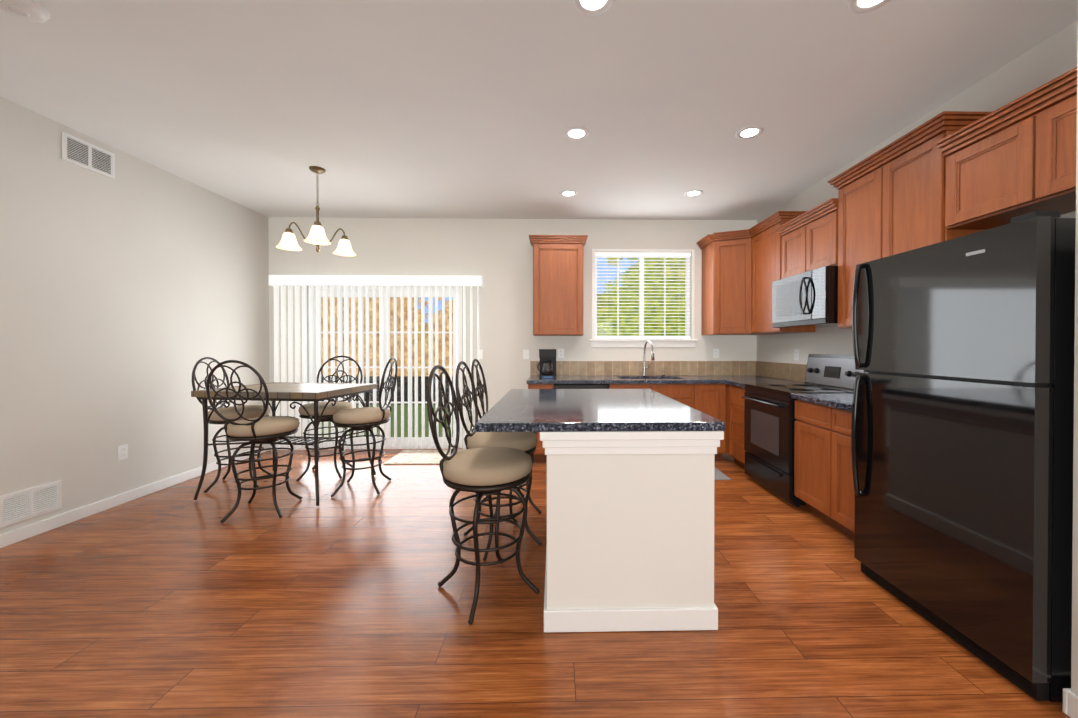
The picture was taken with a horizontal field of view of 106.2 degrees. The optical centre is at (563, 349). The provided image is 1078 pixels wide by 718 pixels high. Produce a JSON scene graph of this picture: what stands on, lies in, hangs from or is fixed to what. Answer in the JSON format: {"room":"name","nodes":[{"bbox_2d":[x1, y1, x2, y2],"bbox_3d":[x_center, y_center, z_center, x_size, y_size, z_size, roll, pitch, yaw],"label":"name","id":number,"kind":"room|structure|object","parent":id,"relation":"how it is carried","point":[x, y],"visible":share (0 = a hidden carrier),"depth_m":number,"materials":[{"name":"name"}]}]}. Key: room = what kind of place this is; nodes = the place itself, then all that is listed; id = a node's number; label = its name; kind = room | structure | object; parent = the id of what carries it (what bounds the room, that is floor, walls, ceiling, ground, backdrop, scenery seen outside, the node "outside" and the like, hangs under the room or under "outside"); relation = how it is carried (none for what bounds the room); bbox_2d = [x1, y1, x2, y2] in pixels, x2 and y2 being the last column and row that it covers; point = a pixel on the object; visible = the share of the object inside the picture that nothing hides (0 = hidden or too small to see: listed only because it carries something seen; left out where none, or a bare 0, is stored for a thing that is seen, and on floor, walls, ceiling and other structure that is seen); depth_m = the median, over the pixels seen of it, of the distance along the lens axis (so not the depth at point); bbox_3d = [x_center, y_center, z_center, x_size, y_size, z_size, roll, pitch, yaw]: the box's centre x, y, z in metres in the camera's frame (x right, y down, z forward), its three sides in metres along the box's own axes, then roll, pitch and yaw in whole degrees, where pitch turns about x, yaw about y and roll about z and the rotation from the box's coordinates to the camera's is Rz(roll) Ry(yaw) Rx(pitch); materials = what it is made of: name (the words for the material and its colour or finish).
{"room":"kitchen and dining room","nodes":[
{"label":"kitchen and dining room","id":0,"kind":"room"},
{"bbox_2d":[0,96,268,534],"bbox_3d":[-3.649,-0.165,1.091,0.150,2.890,8.160,0,0,-1],"label":"wall","id":1,"kind":"structure","parent":0,"point":[134,291],"depth_m":3.24,"materials":[{"name":"paint"}]},
{"bbox_2d":[0,480,61,527],"bbox_3d":[-3.601,1.038,2.736,0.012,0.200,0.330,0,0,-1],"label":"air vent","id":2,"kind":"object","parent":1,"relation":"in","point":[21,505],"visible":1,"depth_m":2.73,"materials":[{"name":"white plastic"}]},
{"bbox_2d":[62,132,114,178],"bbox_3d":[-3.608,-1.470,3.082,0.012,0.200,0.340,0,0,-1],"label":"air vent","id":3,"kind":"object","parent":1,"relation":"in","point":[84,154],"visible":1,"depth_m":3.07,"materials":[{"name":"white plastic"}]},
{"bbox_2d":[118,444,127,460],"bbox_3d":[-3.615,0.843,3.320,0.008,0.118,0.075,0,0,-1],"label":"outlet","id":4,"kind":"object","parent":1,"relation":"attached to","point":[122,452],"visible":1,"depth_m":3.31,"materials":[{"name":"white plastic"}]},
{"bbox_2d":[0,444,270,547],"bbox_3d":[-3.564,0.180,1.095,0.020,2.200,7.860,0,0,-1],"label":"baseboard","id":5,"kind":"structure","parent":1,"relation":"attached to","point":[54,522],"depth_m":3.15,"materials":[{"name":"white"}]},
{"bbox_2d":[268,217,756,449],"bbox_3d":[-0.523,-0.196,5.160,6.267,2.890,0.150,0,0,-1],"label":"wall","id":6,"kind":"structure","parent":0,"point":[496,255],"depth_m":5.08,"materials":[{"name":"paint"}]},
{"bbox_2d":[271,445,304,449],"bbox_3d":[-3.421,1.208,5.030,0.407,0.085,0.014,0,0,-1],"label":"baseboard","id":7,"kind":"structure","parent":6,"relation":"attached to","point":[287,446],"depth_m":5.02,"materials":[{"name":"white wood"}]},
{"bbox_2d":[269,275,482,286],"bbox_3d":[-2.292,-0.842,4.986,2.570,0.125,0.113,0,0,-1],"label":"headrail valance","id":8,"kind":"object","parent":6,"relation":"attached to","point":[336,280],"visible":0.96,"depth_m":4.93,"materials":[{"name":"white plastic"}]},
{"bbox_2d":[274,286,478,448],"bbox_3d":[-2.293,0.185,5.000,2.478,2.070,0.084,0,0,-1],"label":"vane","id":9,"kind":"object","parent":8,"relation":"hanging from","point":[311,331],"visible":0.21,"depth_m":5.00,"materials":[{"name":"white plastic"}]},
{"bbox_2d":[308,286,461,448],"bbox_3d":[-2.234,0.225,5.114,1.926,2.048,0.090,0,0,-1],"label":"sliding glass door","id":10,"kind":"structure","parent":6,"relation":"in","point":[432,348],"depth_m":5.11,"materials":[{"name":"white plastic"}]},
{"bbox_2d":[479,350,482,358],"bbox_3d":[-1.048,0.059,5.071,0.075,0.118,0.010,0,0,-1],"label":"light switch","id":11,"kind":"object","parent":6,"relation":"attached to","point":[480,354],"visible":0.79,"depth_m":5.07,"materials":[{"name":"white plastic"}]},
{"bbox_2d":[523,350,528,358],"bbox_3d":[-0.468,0.059,5.082,0.075,0.118,0.010,0,0,-1],"label":"light switch","id":12,"kind":"object","parent":6,"relation":"attached to","point":[525,354],"visible":1,"depth_m":5.08,"materials":[{"name":"white plastic"}]},
{"bbox_2d":[533,239,584,335],"bbox_3d":[-0.062,-0.720,4.912,0.595,1.102,0.350,0,0,-1],"label":"upper cabinet","id":13,"kind":"object","parent":6,"relation":"attached to","point":[557,263],"depth_m":4.75,"materials":[{"name":"brown wood"}]},
{"bbox_2d":[558,349,563,357],"bbox_3d":[-0.028,0.049,5.093,0.075,0.118,0.008,0,0,-1],"label":"outlet","id":14,"kind":"object","parent":6,"relation":"attached to","point":[560,353],"visible":1,"depth_m":5.09,"materials":[{"name":"white plastic"}]},
{"bbox_2d":[595,256,689,335],"bbox_3d":[1.009,-0.687,5.218,1.236,1.096,0.060,0,0,-1],"label":"window","id":15,"kind":"structure","parent":6,"relation":"in","point":[642,319],"depth_m":5.21,"materials":[{"name":"white plastic"}]},
{"bbox_2d":[595,252,690,338],"bbox_3d":[1.011,-0.686,5.147,1.216,1.092,0.052,0,0,-1],"label":"window blinds","id":16,"kind":"object","parent":15,"relation":"attached to","point":[639,254],"visible":0.96,"depth_m":5.13,"materials":[{"name":"white plastic"}]},
{"bbox_2d":[590,249,697,346],"bbox_3d":[1.012,-0.648,5.090,1.360,1.235,0.044,0,0,-1],"label":"window frame","id":17,"kind":"structure","parent":6,"relation":"in","point":[641,342],"depth_m":5.10,"materials":[{"name":"white wood"}]},
{"bbox_2d":[713,349,718,357],"bbox_3d":[1.941,0.049,5.133,0.075,0.118,0.008,0,0,-1],"label":"outlet","id":18,"kind":"object","parent":6,"relation":"attached to","point":[715,353],"visible":1,"depth_m":5.13,"materials":[{"name":"white plastic"}]},
{"bbox_2d":[701,231,748,334],"bbox_3d":[2.111,-0.735,4.818,0.707,1.112,0.627,0,0,-1],"label":"upper cabinet","id":19,"kind":"object","parent":6,"relation":"attached to","point":[725,259],"depth_m":4.67,"materials":[{"name":"brown wood"}]},
{"bbox_2d":[0,448,1070,717],"bbox_3d":[-0.516,1.320,1.166,6.417,0.080,8.160,0,0,-1],"label":"floor","id":20,"kind":"structure","parent":0,"point":[176,600],"depth_m":1.87,"materials":[{"name":"brown wood"}]},
{"bbox_2d":[192,357,271,492],"bbox_3d":[-3.060,0.663,3.796,0.508,1.191,0.500,0,0,-11],"label":"dining chair","id":21,"kind":"object","parent":20,"relation":"on","point":[253,411],"visible":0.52,"depth_m":3.69,"materials":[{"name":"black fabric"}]},
{"bbox_2d":[206,360,302,522],"bbox_3d":[-2.351,0.668,3.164,0.506,1.191,0.526,0,0,7],"label":"dining chair","id":22,"kind":"object","parent":20,"relation":"on","point":[261,429],"visible":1,"depth_m":3.01,"materials":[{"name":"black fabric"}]},
{"bbox_2d":[191,382,376,505],"bbox_3d":[-2.470,0.795,3.693,1.140,0.911,0.820,0,0,7],"label":"dining table","id":23,"kind":"object","parent":20,"relation":"on","point":[315,393],"visible":0.92,"depth_m":3.40,"materials":[{"name":"tile"}]},
{"bbox_2d":[296,355,362,480],"bbox_3d":[-2.387,0.661,4.088,0.500,1.191,0.515,0,0,3],"label":"dining chair","id":24,"kind":"object","parent":20,"relation":"on","point":[330,410],"visible":0.69,"depth_m":3.98,"materials":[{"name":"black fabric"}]},
{"bbox_2d":[331,357,396,496],"bbox_3d":[-1.801,0.664,3.668,0.508,1.191,0.500,0,0,-9],"label":"dining chair","id":25,"kind":"object","parent":20,"relation":"on","point":[363,418],"visible":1,"depth_m":3.56,"materials":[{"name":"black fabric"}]},
{"bbox_2d":[383,449,466,463],"bbox_3d":[-1.536,1.246,4.715,0.870,0.010,0.600,0,0,-1],"label":"area rug","id":26,"kind":"object","parent":20,"relation":"on","point":[418,457],"visible":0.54,"depth_m":4.65,"materials":[{"name":"beige fabric"}]},
{"bbox_2d":[427,365,539,624],"bbox_3d":[-0.398,0.676,2.134,0.551,1.191,0.551,0,0,-1],"label":"bar stool","id":27,"kind":"object","parent":20,"relation":"on","point":[483,471],"visible":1,"depth_m":2.02,"materials":[{"name":"black metal"}]},
{"bbox_2d":[455,361,541,560],"bbox_3d":[-0.411,0.672,2.683,0.541,1.191,0.538,0,0,-1],"label":"bar stool","id":28,"kind":"object","parent":20,"relation":"on","point":[525,442],"visible":0.71,"depth_m":2.57,"materials":[{"name":"beige fabric"}]},
{"bbox_2d":[471,359,541,514],"bbox_3d":[-0.435,0.668,3.193,0.534,1.191,0.524,0,0,-1],"label":"bar stool","id":29,"kind":"object","parent":20,"relation":"on","point":[480,387],"visible":0.29,"depth_m":3.15,"materials":[{"name":"black metal"}]},
{"bbox_2d":[528,385,553,461],"bbox_3d":[-0.254,0.811,4.758,0.278,0.878,0.674,0,0,-1],"label":"base cabinet","id":30,"kind":"object","parent":20,"relation":"on","point":[539,454],"depth_m":4.43,"materials":[{"name":"brown wood"}]},
{"bbox_2d":[554,384,608,388],"bbox_3d":[0.195,0.814,4.718,0.610,0.868,0.660,0,0,-1],"label":"dishwasher","id":31,"kind":"object","parent":20,"relation":"on","point":[581,386],"visible":0.12,"depth_m":4.43,"materials":[{"name":"black plastic"}]},
{"bbox_2d":[535,429,724,631],"bbox_3d":[0.293,0.814,2.518,0.825,0.907,1.430,0,0,-1],"label":"kitchen island","id":32,"kind":"object","parent":20,"relation":"on","point":[630,511],"depth_m":1.83,"materials":[{"name":"paint"}]},
{"bbox_2d":[475,389,724,431],"bbox_3d":[0.153,0.339,2.511,1.112,0.040,1.432,0,0,-1],"label":"island countertop","id":33,"kind":"structure","parent":32,"relation":"on","point":[519,410],"depth_m":2.07,"materials":[{"name":"black stone"}]},
{"bbox_2d":[609,385,658,392],"bbox_3d":[0.766,0.811,4.779,0.527,0.878,0.674,0,0,-1],"label":"base cabinet","id":34,"kind":"object","parent":20,"relation":"on","point":[653,387],"depth_m":4.44,"materials":[{"name":"brown wood"}]},
{"bbox_2d":[659,385,686,404],"bbox_3d":[1.200,0.811,4.787,0.597,0.878,0.674,0,0,-1],"label":"base cabinet","id":35,"kind":"object","parent":20,"relation":"on","point":[678,393],"depth_m":4.45,"materials":[{"name":"brown wood"}]},
{"bbox_2d":[714,467,730,479],"bbox_3d":[1.192,1.251,4.131,0.840,0.009,0.480,0,0,-1],"label":"area rug","id":36,"kind":"object","parent":20,"relation":"on","point":[719,475],"visible":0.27,"depth_m":3.98,"materials":[{"name":"grey"}]},
{"bbox_2d":[727,385,745,468],"bbox_3d":[2.140,0.816,4.202,0.675,0.878,0.451,0,0,-1],"label":"base cabinet","id":37,"kind":"object","parent":20,"relation":"on","point":[735,402],"depth_m":4.24,"materials":[{"name":"brown wood"}]},
{"bbox_2d":[527,377,782,384],"bbox_3d":[1.029,0.352,4.768,2.871,0.041,0.699,0,0,-1],"label":"countertop","id":38,"kind":"structure","parent":37,"relation":"on","point":[531,380],"depth_m":4.46,"materials":[{"name":"black stone"}]},
{"bbox_2d":[537,349,555,377],"bbox_3d":[-0.194,0.163,4.794,0.224,0.335,0.241,0,0,-1],"label":"coffee maker","id":39,"kind":"object","parent":38,"relation":"on","point":[547,362],"visible":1,"depth_m":4.71,"materials":[{"name":"black plastic"}]},
{"bbox_2d":[642,340,664,375],"bbox_3d":[1.129,0.108,4.951,0.288,0.442,0.249,0,0,-1],"label":"faucet","id":40,"kind":"object","parent":38,"relation":"on","point":[644,363],"visible":1,"depth_m":5.02,"materials":[{"name":"silver metal"}]},
{"bbox_2d":[727,381,804,388],"bbox_3d":[2.127,0.356,4.207,0.699,0.041,0.468,0,0,-1],"label":"countertop","id":41,"kind":"structure","parent":37,"relation":"on","point":[741,384],"depth_m":4.13,"materials":[{"name":"black stone"}]},
{"bbox_2d":[742,354,868,506],"bbox_3d":[2.099,0.653,3.590,0.748,1.214,0.764,0,0,-1],"label":"range","id":42,"kind":"object","parent":20,"relation":"on","point":[769,429],"visible":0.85,"depth_m":3.50,"materials":[{"name":"black metal"}]},
{"bbox_2d":[794,401,822,516],"bbox_3d":[2.165,0.825,2.960,0.675,0.878,0.497,0,0,-1],"label":"base cabinet","id":43,"kind":"object","parent":20,"relation":"on","point":[809,418],"depth_m":3.04,"materials":[{"name":"brown wood"}]},
{"bbox_2d":[819,405,854,539],"bbox_3d":[2.173,0.828,2.591,0.675,0.878,0.497,0,0,-1],"label":"base cabinet","id":44,"kind":"object","parent":20,"relation":"on","point":[823,484],"depth_m":2.71,"materials":[{"name":"brown wood"}]},
{"bbox_2d":[791,393,852,412],"bbox_3d":[2.156,0.367,2.765,0.699,0.041,0.881,0,0,-1],"label":"countertop","id":45,"kind":"structure","parent":44,"relation":"on","point":[832,400],"depth_m":2.91,"materials":[{"name":"black stone"}]},
{"bbox_2d":[851,211,1075,701],"bbox_3d":[2.065,0.382,1.877,0.914,1.760,0.860,0,0,-1],"label":"refrigerator","id":46,"kind":"object","parent":20,"relation":"on","point":[962,431],"visible":0.98,"depth_m":1.64,"materials":[{"name":"black metal"}]},
{"bbox_2d":[0,0,1077,219],"bbox_3d":[-0.516,-1.660,1.143,6.417,0.100,8.160,0,0,-1],"label":"ceiling","id":47,"kind":"structure","parent":0,"point":[470,109],"depth_m":2.54,"materials":[{"name":"paint"}]},
{"bbox_2d":[0,0,49,22],"bbox_3d":[-2.534,-1.593,1.883,0.180,0.044,0.180,0,0,-1],"label":"smoke detector","id":48,"kind":"object","parent":47,"relation":"attached to","point":[34,11],"visible":1,"depth_m":1.88,"materials":[{"name":"white plastic"}]},
{"bbox_2d":[276,166,355,255],"bbox_3d":[-2.283,-1.254,3.651,0.582,0.750,0.642,0,0,-1],"label":"chandelier","id":49,"kind":"object","parent":47,"relation":"hanging from","point":[317,236],"visible":1,"depth_m":3.62,"materials":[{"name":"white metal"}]},
{"bbox_2d":[559,190,577,196],"bbox_3d":[0.055,-1.630,4.226,0.194,0.006,0.194,0,0,-1],"label":"recessed light","id":50,"kind":"object","parent":47,"relation":"in","point":[568,193],"visible":1,"depth_m":4.22,"materials":[{"name":"white plastic"}]},
{"bbox_2d":[564,126,588,139],"bbox_3d":[0.100,-1.621,3.036,0.194,0.006,0.194,0,0,-1],"label":"recessed light","id":51,"kind":"object","parent":47,"relation":"in","point":[576,133],"visible":1,"depth_m":3.03,"materials":[{"name":"white plastic"}]},
{"bbox_2d":[572,0,613,15],"bbox_3d":[0.139,-1.612,1.857,0.194,0.006,0.194,0,0,-1],"label":"recessed light","id":52,"kind":"object","parent":47,"relation":"in","point":[591,7],"visible":1,"depth_m":1.90,"materials":[{"name":"white plastic"}]},
{"bbox_2d":[684,190,702,196],"bbox_3d":[1.358,-1.630,4.222,0.194,0.006,0.194,0,0,-1],"label":"recessed light","id":53,"kind":"object","parent":47,"relation":"in","point":[692,193],"visible":0.98,"depth_m":4.22,"materials":[{"name":"white plastic"}]},
{"bbox_2d":[735,125,763,139],"bbox_3d":[1.391,-1.621,3.023,0.194,0.006,0.194,0,0,-1],"label":"recessed light","id":54,"kind":"object","parent":47,"relation":"in","point":[750,132],"visible":1,"depth_m":3.01,"materials":[{"name":"white plastic"}]},
{"bbox_2d":[848,0,889,12],"bbox_3d":[1.416,-1.612,1.843,0.194,0.006,0.194,0,0,-1],"label":"recessed light","id":55,"kind":"object","parent":47,"relation":"in","point":[859,6],"visible":1,"depth_m":1.89,"materials":[{"name":"white plastic"}]},
{"bbox_2d":[757,20,1077,380],"bbox_3d":[2.574,-0.182,3.283,0.150,2.890,3.730,0,0,-1],"label":"wall","id":56,"kind":"structure","parent":0,"point":[1048,60],"depth_m":2.56,"materials":[{"name":"paint"}]},
{"bbox_2d":[749,215,814,334],"bbox_3d":[2.275,-0.730,4.287,0.401,1.112,0.636,0,0,-1],"label":"upper cabinet","id":57,"kind":"object","parent":56,"relation":"attached to","point":[765,244],"depth_m":4.27,"materials":[{"name":"brown wood"}]},
{"bbox_2d":[781,223,796,278],"bbox_3d":[2.312,-0.901,3.738,0.350,0.462,0.458,0,0,-1],"label":"upper cabinet","id":58,"kind":"object","parent":56,"relation":"attached to","point":[789,236],"depth_m":3.83,"materials":[{"name":"brown wood"}]},
{"bbox_2d":[794,349,798,359],"bbox_3d":[2.474,0.056,4.288,0.008,0.118,0.075,0,0,-1],"label":"outlet","id":59,"kind":"object","parent":56,"relation":"attached to","point":[796,354],"visible":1,"depth_m":4.29,"materials":[{"name":"white plastic"}]},
{"bbox_2d":[797,207,832,273],"bbox_3d":[2.319,-0.899,3.408,0.350,0.462,0.458,0,0,-1],"label":"upper cabinet","id":60,"kind":"object","parent":56,"relation":"attached to","point":[815,233],"depth_m":3.44,"materials":[{"name":"brown wood"}]},
{"bbox_2d":[772,266,837,327],"bbox_3d":[2.251,-0.436,3.575,0.472,0.454,0.778,0,0,-1],"label":"microwave","id":61,"kind":"object","parent":60,"relation":"attached to","point":[808,299],"visible":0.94,"depth_m":3.40,"materials":[{"name":"stainless steel"},{"name":"black plastic"},{"name":"glass"}]},
{"bbox_2d":[833,167,868,327],"bbox_3d":[2.328,-0.720,2.929,0.350,1.112,0.498,0,0,-1],"label":"upper cabinet","id":62,"kind":"object","parent":56,"relation":"attached to","point":[851,207],"depth_m":3.05,"materials":[{"name":"brown wood"}]},
{"bbox_2d":[869,123,988,260],"bbox_3d":[2.336,-0.717,2.559,0.350,1.112,0.499,0,0,-1],"label":"upper cabinet","id":63,"kind":"object","parent":56,"relation":"attached to","point":[903,184],"depth_m":2.53,"materials":[{"name":"brown wood"}]},
{"bbox_2d":[937,115,1072,230],"bbox_3d":[2.346,-0.901,2.058,0.350,0.437,0.500,0,0,-1],"label":"upper cabinet","id":64,"kind":"object","parent":56,"relation":"attached to","point":[944,176],"depth_m":2.13,"materials":[{"name":"brown wood"}]},
{"bbox_2d":[1009,83,1076,210],"bbox_3d":[2.354,-0.898,1.687,0.350,0.437,0.498,0,0,-1],"label":"upper cabinet","id":65,"kind":"object","parent":56,"relation":"attached to","point":[1045,131],"depth_m":1.83,"materials":[{"name":"brown wood"}]},
{"bbox_2d":[1071,32,1077,695],"bbox_3d":[2.197,-0.151,-0.655,0.764,2.890,4.130,0,0,-1],"label":"wall","id":66,"kind":"structure","parent":0,"point":[1074,668],"depth_m":1.40,"materials":[{"name":"paint"}]},
{"bbox_2d":[1062,688,1077,717],"bbox_3d":[1.807,1.252,-0.631,0.017,0.085,4.114,0,0,-1],"label":"baseboard","id":67,"kind":"structure","parent":66,"relation":"attached to","point":[1070,700],"depth_m":1.41,"materials":[{"name":"white"}]},
{"label":"outside","id":68,"kind":"structure","parent":0,"visible":0},
{"bbox_2d":[321,258,684,436],"bbox_3d":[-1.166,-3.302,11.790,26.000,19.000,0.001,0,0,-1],"label":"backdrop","id":69,"kind":"structure","parent":68,"point":[602,330],"depth_m":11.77,"materials":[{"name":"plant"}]}
]}

